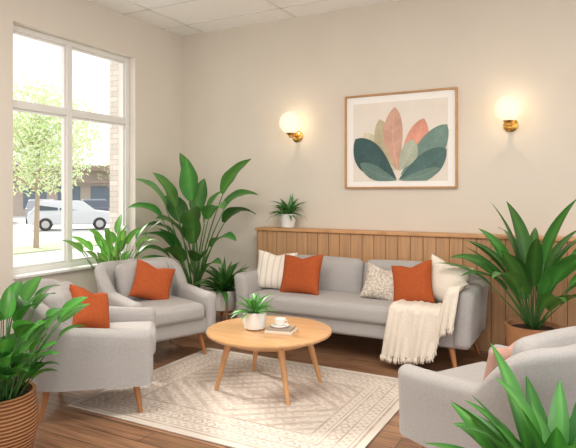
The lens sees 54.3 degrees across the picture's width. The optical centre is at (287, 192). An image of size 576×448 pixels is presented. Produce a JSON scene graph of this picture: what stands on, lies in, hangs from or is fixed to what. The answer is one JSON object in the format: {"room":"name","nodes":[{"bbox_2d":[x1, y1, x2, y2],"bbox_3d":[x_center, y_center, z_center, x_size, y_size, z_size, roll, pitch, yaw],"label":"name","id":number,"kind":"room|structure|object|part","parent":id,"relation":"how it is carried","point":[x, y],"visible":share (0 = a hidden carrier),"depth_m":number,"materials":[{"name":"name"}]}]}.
{"room":"waiting room","nodes":[
{"label":"waiting room","id":0,"kind":"room"},
{"bbox_2d":[0,0,180,336],"bbox_3d":[-3.178,-0.250,3.565,0.250,3.300,7.500,0,0,28],"label":"wall","id":1,"kind":"structure","parent":0,"point":[153,53],"depth_m":6.12,"materials":[{"name":"paint"}]},
{"bbox_2d":[13,24,128,274],"bbox_3d":[-2.127,-0.370,5.535,0.080,2.220,1.475,0,0,28],"label":"frame","id":2,"kind":"object","parent":1,"relation":"attached to","point":[65,112],"visible":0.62,"depth_m":5.46,"materials":[{"name":"white wood"}]},
{"bbox_2d":[13,258,132,278],"bbox_3d":[-2.030,0.728,5.483,0.140,0.025,1.473,0,0,28],"label":"sill","id":3,"kind":"structure","parent":1,"relation":"attached to","point":[86,266],"depth_m":5.17,"materials":[{"name":"white paint"}]},
{"bbox_2d":[88,0,395,35],"bbox_3d":[0.174,-1.950,1.881,7.750,0.100,7.700,0,0,28],"label":"ceiling","id":4,"kind":"structure","parent":0,"point":[198,10],"depth_m":5.85,"materials":[{"name":"tile"}]},
{"bbox_2d":[123,0,326,32],"bbox_3d":[0.217,-1.897,1.801,7.399,0.006,7.399,0,0,28],"label":"grid","id":5,"kind":"object","parent":4,"relation":"attached to","point":[269,1],"visible":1,"depth_m":5.86,"materials":[{"name":"silver metal"}]},
{"bbox_2d":[9,313,487,447],"bbox_3d":[0.285,1.450,1.822,7.500,0.100,7.700,0,0,28],"label":"floor","id":6,"kind":"structure","parent":0,"point":[62,425],"depth_m":3.73,"materials":[{"name":"brown wood"}]},
{"bbox_2d":[0,276,88,447],"bbox_3d":[-1.488,0.934,2.941,0.912,0.932,0.988,0,0,28],"label":"potted leafy plant","id":7,"kind":"object","parent":6,"relation":"on","point":[19,405],"visible":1,"depth_m":2.92,"materials":[{"name":"green plant"}]},
{"bbox_3d":[-1.522,1.220,2.938,0.400,0.360,0.400,0,0,28],"label":"pot","id":8,"kind":"part","parent":7,"relation":"part of","materials":[{"name":"brown wicker"}]},
{"bbox_2d":[19,278,156,421],"bbox_3d":[-1.331,1.006,3.790,0.864,0.793,0.838,0,0,-12],"label":"armchair","id":9,"kind":"object","parent":6,"relation":"on","point":[120,355],"visible":0.78,"depth_m":3.44,"materials":[{"name":"grey fabric"}]},
{"bbox_2d":[42,281,75,327],"bbox_3d":[-1.508,0.800,3.753,0.200,0.380,0.500,-10,2,-12],"label":"cushion","id":10,"kind":"object","parent":9,"relation":"on","point":[63,294],"depth_m":3.56,"materials":[{"name":"grey fabric"}]},
{"bbox_2d":[69,284,109,328],"bbox_3d":[-1.335,0.785,3.788,0.200,0.360,0.385,0,0,37],"label":"throw pillow","id":11,"kind":"object","parent":9,"relation":"on","point":[96,314],"visible":0.71,"depth_m":3.73,"materials":[{"name":"fabric"}]},
{"bbox_2d":[107,321,156,353],"bbox_3d":[-1.229,1.005,3.812,0.654,0.176,0.544,0,0,-12],"label":"seat cushion","id":12,"kind":"object","parent":9,"relation":"on","point":[149,325],"depth_m":3.92,"materials":[{"name":"grey fabric"}]},
{"bbox_2d":[62,214,158,268],"bbox_3d":[-1.633,0.804,5.319,0.764,1.193,0.963,0,0,28],"label":"plant","id":13,"kind":"object","parent":6,"relation":"on","point":[108,250],"visible":0.58,"depth_m":5.34,"materials":[{"name":"green plant"}]},
{"bbox_2d":[94,257,216,354],"bbox_3d":[-1.171,1.006,4.889,0.838,0.793,0.864,0,0,-42],"label":"armchair","id":14,"kind":"object","parent":6,"relation":"on","point":[189,309],"visible":0.6,"depth_m":4.79,"materials":[{"name":"grey fabric"}]},
{"bbox_2d":[115,260,170,299],"bbox_3d":[-1.291,0.800,5.023,0.500,0.380,0.200,0,-10,-42],"label":"cushion","id":15,"kind":"object","parent":14,"relation":"on","point":[124,272],"depth_m":4.86,"materials":[{"name":"grey fabric"}]},
{"bbox_2d":[128,259,175,299],"bbox_3d":[-1.175,0.775,4.878,0.444,0.413,0.192,0,0,-27],"label":"throw pillow","id":16,"kind":"object","parent":14,"relation":"on","point":[150,282],"visible":0.91,"depth_m":4.82,"materials":[{"name":"fabric"}]},
{"bbox_2d":[133,295,204,327],"bbox_3d":[-1.101,1.005,4.811,0.544,0.176,0.654,0,0,-42],"label":"seat cushion","id":17,"kind":"object","parent":14,"relation":"on","point":[178,311],"depth_m":4.66,"materials":[{"name":"grey fabric"}]},
{"bbox_3d":[-1.128,1.125,4.841,0.600,0.140,0.650,0,0,-42],"label":"seat","id":18,"kind":"part","parent":14,"relation":"part of","materials":[{"name":"grey fabric"}]},
{"bbox_2d":[128,153,258,287],"bbox_3d":[-0.986,0.479,5.736,1.333,1.842,0.851,0,0,15],"label":"plant","id":19,"kind":"object","parent":6,"relation":"on","point":[195,192],"visible":0.75,"depth_m":5.76,"materials":[{"name":"green plant"}]},
{"bbox_2d":[193,256,249,320],"bbox_3d":[-0.660,1.030,5.705,0.713,0.741,0.673,0,0,-26],"label":"potted fern","id":20,"kind":"object","parent":6,"relation":"on","point":[223,286],"visible":0.8,"depth_m":5.60,"materials":[{"name":"green plant"}]},
{"bbox_2d":[211,289,235,311],"bbox_3d":[-0.647,1.085,5.691,0.264,0.210,0.264,0,0,28],"label":"pot","id":21,"kind":"object","parent":20,"relation":"on","point":[231,303],"depth_m":5.59,"materials":[{"name":"white ceramic"}]},
{"bbox_2d":[68,348,398,447],"bbox_3d":[-0.228,1.395,3.912,1.940,0.009,1.540,0,0,28],"label":"area rug","id":22,"kind":"object","parent":6,"relation":"on","point":[248,408],"visible":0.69,"depth_m":3.73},
{"bbox_2d":[206,316,331,404],"bbox_3d":[-0.135,1.186,4.044,0.900,0.416,0.900,0,0,28],"label":"coffee table","id":23,"kind":"object","parent":22,"relation":"on","point":[229,333],"visible":0.84,"depth_m":3.88,"materials":[{"name":"brown wood"}]},
{"bbox_2d":[230,293,277,330],"bbox_3d":[-0.237,0.847,4.043,0.357,0.262,0.386,0,0,-4],"label":"potted plant","id":24,"kind":"object","parent":23,"relation":"on","point":[254,319],"visible":1,"depth_m":3.99,"materials":[{"name":"green plant"}]},
{"bbox_3d":[-0.238,0.915,4.042,0.170,0.125,0.170,0,0,28],"label":"pot","id":25,"kind":"part","parent":24,"relation":"part of","materials":[{"name":"white ceramic"}]},
{"bbox_2d":[264,325,297,334],"bbox_3d":[-0.048,0.959,3.952,0.200,0.038,0.150,0,0,16],"label":"book stack","id":26,"kind":"object","parent":23,"relation":"on","point":[291,329],"visible":0.9,"depth_m":3.90,"materials":[{"name":"beige paper"}]},
{"bbox_2d":[271,317,288,327],"bbox_3d":[-0.057,0.912,3.957,0.132,0.055,0.132,0,0,28],"label":"coffee cup","id":27,"kind":"object","parent":26,"relation":"on","point":[279,321],"visible":1,"depth_m":3.93,"materials":[{"name":"white ceramic"}]},
{"bbox_2d":[266,325,295,331],"bbox_3d":[-0.049,0.949,3.953,0.178,0.018,0.126,0,0,16],"label":"book","id":28,"kind":"object","parent":26,"relation":"on","point":[291,328],"depth_m":3.90,"materials":[{"name":"beige paper"}]},
{"bbox_2d":[234,255,488,367],"bbox_3d":[0.614,1.007,5.060,2.184,0.797,0.800,0,0,28],"label":"sofa","id":29,"kind":"object","parent":6,"relation":"on","point":[339,305],"visible":0.59,"depth_m":4.82,"materials":[{"name":"grey fabric"}]},
{"bbox_3d":[-0.265,0.967,5.543,0.178,0.466,0.770,0,0,28],"label":"arm","id":30,"kind":"part","parent":29,"relation":"part of","materials":[{"name":"grey fabric"}]},
{"bbox_2d":[257,250,297,288],"bbox_3d":[-0.124,0.745,5.397,0.419,0.377,0.186,0,0,22],"label":"striped throw pillow","id":31,"kind":"object","parent":29,"relation":"on","point":[270,268],"visible":0.65,"depth_m":5.35,"materials":[{"name":"beige fabric"}]},
{"bbox_2d":[279,254,323,294],"bbox_3d":[0.120,0.750,5.176,0.436,0.381,0.200,0,0,31],"label":"throw pillow","id":32,"kind":"object","parent":29,"relation":"on","point":[300,275],"visible":0.95,"depth_m":5.10,"materials":[{"name":"fabric"}]},
{"bbox_2d":[297,255,364,291],"bbox_3d":[0.300,0.805,5.456,0.926,0.394,0.240,0,-11,28],"label":"cushion","id":33,"kind":"object","parent":29,"relation":"on","point":[337,274],"depth_m":5.25,"materials":[{"name":"grey fabric"}]},
{"bbox_2d":[248,288,441,325],"bbox_3d":[0.584,1.000,5.003,1.850,0.184,0.670,0,0,28],"label":"seat cushion","id":34,"kind":"object","parent":29,"relation":"on","point":[334,306],"depth_m":4.83,"materials":[{"name":"grey fabric"}]},
{"bbox_3d":[0.619,1.125,5.069,2.000,0.150,0.730,0,0,28],"label":"frame","id":35,"kind":"part","parent":29,"relation":"part of","materials":[{"name":"grey fabric"}]},
{"bbox_2d":[360,263,393,300],"bbox_3d":[0.818,0.780,4.846,0.380,0.335,0.181,0,0,22],"label":"throw pillow","id":36,"kind":"object","parent":29,"relation":"on","point":[378,284],"visible":0.66,"depth_m":4.80,"materials":[{"name":"fabric"}]},
{"bbox_2d":[391,259,434,302],"bbox_3d":[1.036,0.755,4.683,0.434,0.410,0.190,0,0,35],"label":"throw pillow","id":37,"kind":"object","parent":29,"relation":"on","point":[414,283],"visible":0.91,"depth_m":4.62,"materials":[{"name":"fabric"}]},
{"bbox_2d":[363,259,465,286],"bbox_3d":[1.118,0.805,5.017,0.926,0.394,0.240,0,-11,28],"label":"cushion","id":38,"kind":"object","parent":29,"relation":"on","point":[386,265],"depth_m":5.08,"materials":[{"name":"grey fabric"}]},
{"bbox_2d":[380,282,468,364],"bbox_3d":[1.082,1.022,4.455,0.651,0.646,0.344,0,0,28],"label":"throw blanket","id":39,"kind":"object","parent":29,"relation":"on","point":[414,330],"visible":1,"depth_m":4.36,"materials":[{"name":"fabric"}]},
{"bbox_2d":[431,254,473,302],"bbox_3d":[1.295,0.735,4.649,0.188,0.435,0.447,0,0,-45],"label":"throw pillow","id":40,"kind":"object","parent":29,"relation":"on","point":[444,276],"visible":0.43,"depth_m":4.59,"materials":[{"name":"fabric"}]},
{"bbox_3d":[1.503,0.967,4.595,0.178,0.466,0.770,0,0,28],"label":"arm","id":41,"kind":"part","parent":29,"relation":"part of","materials":[{"name":"grey fabric"}]},
{"bbox_3d":[0.768,0.940,5.347,2.060,0.530,0.150,0,0,28],"label":"frame","id":42,"kind":"part","parent":29,"relation":"part of","materials":[{"name":"grey fabric"}]},
{"bbox_2d":[398,326,575,447],"bbox_3d":[1.090,1.006,2.670,0.838,0.793,0.864,0,0,-32],"label":"armchair","id":43,"kind":"object","parent":6,"relation":"on","point":[427,414],"visible":0.66,"depth_m":2.45,"materials":[{"name":"grey fabric"}]},
{"bbox_2d":[439,361,486,382],"bbox_3d":[1.034,1.005,2.759,0.544,0.176,0.654,0,0,-32],"label":"seat cushion","id":44,"kind":"object","parent":43,"relation":"on","point":[475,372],"depth_m":2.90,"materials":[{"name":"grey fabric"}]},
{"bbox_2d":[483,341,515,380],"bbox_3d":[1.040,0.820,2.636,0.332,0.298,0.178,0,0,-29],"label":"throw pillow","id":45,"kind":"object","parent":43,"relation":"on","point":[491,364],"visible":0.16,"depth_m":2.55,"materials":[{"name":"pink fabric"}]},
{"bbox_2d":[511,326,575,355],"bbox_3d":[1.185,0.800,2.516,0.500,0.380,0.200,0,10,-32],"label":"cushion","id":46,"kind":"object","parent":43,"relation":"on","point":[566,336],"depth_m":2.41,"materials":[{"name":"grey fabric"}]},
{"bbox_2d":[425,342,575,447],"bbox_3d":[0.884,0.966,1.778,0.824,0.868,0.907,0,0,0],"label":"plant","id":47,"kind":"object","parent":6,"relation":"on","point":[534,430],"visible":1,"depth_m":1.94,"materials":[{"name":"green plant"}]},
{"bbox_2d":[442,200,575,346],"bbox_3d":[1.722,0.716,4.105,1.381,1.368,1.393,0,0,28],"label":"dracaena plant","id":48,"kind":"object","parent":6,"relation":"on","point":[541,266],"visible":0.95,"depth_m":4.22,"materials":[{"name":"green plant"}]},
{"bbox_3d":[1.881,1.205,4.313,0.420,0.390,0.420,0,0,28],"label":"pot","id":49,"kind":"part","parent":48,"relation":"part of","materials":[{"name":"orange ceramic"}]},
{"bbox_2d":[257,230,257,266],"bbox_3d":[-0.288,0.901,6.158,0.008,0.997,0.197,0,0,28],"label":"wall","id":50,"kind":"structure","parent":0,"point":[257,230],"depth_m":6.07,"materials":[{"name":"brown wood"}]},
{"bbox_2d":[181,0,575,291],"bbox_3d":[1.969,-0.250,5.174,7.700,3.300,0.200,0,0,28],"label":"wall","id":51,"kind":"structure","parent":0,"point":[237,83],"depth_m":5.64,"materials":[{"name":"paint"}]},
{"bbox_2d":[279,111,302,141],"bbox_3d":[0.037,-0.704,5.931,0.240,0.312,0.290,0,0,28],"label":"wall sconce","id":52,"kind":"object","parent":51,"relation":"attached to","point":[290,122],"visible":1,"depth_m":5.84,"materials":[{"name":"white glass"}]},
{"bbox_3d":[0.025,-0.740,5.909,0.240,0.240,0.240,0,0,28],"label":"glass globe","id":53,"kind":"part","parent":52,"relation":"part of","materials":[{"name":"white glass"}]},
{"bbox_2d":[345,87,457,188],"bbox_3d":[1.086,-0.517,5.513,1.128,0.945,0.035,0,0,28],"label":"print","id":54,"kind":"object","parent":51,"relation":"attached to","point":[405,139],"visible":1,"depth_m":5.49,"materials":[{"name":"multicoloured paper"}]},
{"bbox_2d":[255,226,575,345],"bbox_3d":[2.089,0.886,4.869,5.440,1.028,0.221,0,0,28],"label":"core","id":55,"kind":"object","parent":51,"relation":"attached to","point":[259,230],"depth_m":5.29,"materials":[{"name":"brown wood"}]},
{"bbox_2d":[269,194,305,227],"bbox_3d":[-0.033,0.187,5.911,0.487,0.369,0.366,0,0,28],"label":"potted fern","id":56,"kind":"object","parent":55,"relation":"on","point":[287,217],"visible":1,"depth_m":5.92,"materials":[{"name":"green plant"}]},
{"bbox_2d":[279,214,296,227],"bbox_3d":[-0.001,0.297,5.986,0.188,0.150,0.188,0,0,28],"label":"pot","id":57,"kind":"object","parent":56,"relation":"on","point":[285,220],"depth_m":5.92,"materials":[{"name":"white ceramic"}]},
{"bbox_3d":[2.089,0.387,4.869,5.440,0.030,0.221,0,0,28],"label":"cap","id":58,"kind":"part","parent":55,"relation":"part of","materials":[{"name":"brown wood"}]},
{"bbox_2d":[258,230,575,351],"bbox_3d":[2.051,0.902,4.798,5.396,0.995,0.015,0,0,28],"label":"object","id":59,"kind":"structure","parent":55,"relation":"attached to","point":[365,247],"depth_m":5.18,"materials":[{"name":"brown wood"}]},
{"bbox_2d":[494,94,522,131],"bbox_3d":[1.932,-0.704,4.915,0.240,0.312,0.290,0,0,28],"label":"wall sconce","id":60,"kind":"object","parent":51,"relation":"attached to","point":[508,108],"visible":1,"depth_m":4.82,"materials":[{"name":"white glass"}]},
{"label":"outside","id":61,"kind":"structure","parent":0,"visible":0},
{"bbox_2d":[13,216,109,265],"bbox_3d":[-33.980,2.100,41.356,89.740,0.200,150.000,0,0,28],"label":"ground","id":62,"kind":"structure","parent":61,"point":[23,233],"depth_m":24.69,"materials":[{"name":"white concrete"}]},
{"bbox_2d":[25,199,55,223],"bbox_3d":[-16.683,1.210,38.207,1.900,1.580,4.495,0,0,-21],"label":"car","id":63,"kind":"object","parent":62,"relation":"on","point":[31,202],"visible":0.34,"depth_m":36.25,"materials":[{"name":"grey paint"}]},
{"bbox_2d":[13,238,105,254],"bbox_3d":[-5.664,1.975,26.173,2.000,0.050,50.000,0,0,28],"label":"lawn strip","id":64,"kind":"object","parent":62,"relation":"on","point":[52,246],"depth_m":19.73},
{"bbox_2d":[13,74,103,247],"bbox_3d":[-8.966,-1.093,19.987,4.418,6.091,4.646,0,0,38],"label":"tree","id":65,"kind":"object","parent":64,"relation":"on","point":[33,136],"visible":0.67,"depth_m":19.67,"materials":[{"name":"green plant"}]},
{"bbox_2d":[13,170,109,215],"bbox_3d":[-21.148,0.000,54.473,60.000,4.000,8.000,0,0,-21],"label":"wall","id":66,"kind":"structure","parent":62,"relation":"on","point":[85,188],"depth_m":50.96,"materials":[{"name":"beige brick"}]},
{"bbox_2d":[13,164,109,182],"bbox_3d":[-20.970,-1.700,54.006,61.000,1.600,10.000,0,0,-21],"label":"roof edge","id":67,"kind":"object","parent":66,"relation":"attached to","point":[101,168],"visible":0.02,"depth_m":50.27,"materials":[{"name":"brown"}]},
{"bbox_2d":[23,186,109,208],"bbox_3d":[-19.765,0.400,50.693,57.900,2.000,0.062,0,0,-21],"label":"windows","id":68,"kind":"structure","parent":66,"relation":"in","point":[97,192],"depth_m":50.93,"materials":[{"name":"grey glass"}]},
{"bbox_2d":[27,200,109,230],"bbox_3d":[-11.797,1.210,30.821,4.495,1.580,1.900,0,0,-21],"label":"car","id":69,"kind":"object","parent":62,"relation":"on","point":[50,211],"visible":0.81,"depth_m":30.00,"materials":[{"name":"grey paint"}]},
{"bbox_2d":[81,199,108,210],"bbox_3d":[-13.611,1.210,39.283,1.900,1.580,4.495,0,0,-21],"label":"car","id":70,"kind":"object","parent":62,"relation":"on","point":[97,204],"visible":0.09,"depth_m":37.55,"materials":[{"name":"grey glass"}]},
{"bbox_2d":[94,139,109,186],"bbox_3d":[-15.508,-1.580,51.296,4.519,7.164,4.481,0,0,28],"label":"tree","id":71,"kind":"object","parent":62,"relation":"on","point":[101,162],"visible":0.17,"depth_m":50.67,"materials":[{"name":"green plant"}]},
{"bbox_2d":[110,61,117,246],"bbox_3d":[-2.016,-0.200,8.218,0.900,4.400,0.900,0,0,28],"label":"brick column","id":72,"kind":"structure","parent":62,"relation":"on","point":[113,65],"depth_m":8.02,"materials":[{"name":"beige brick"}]}
]}

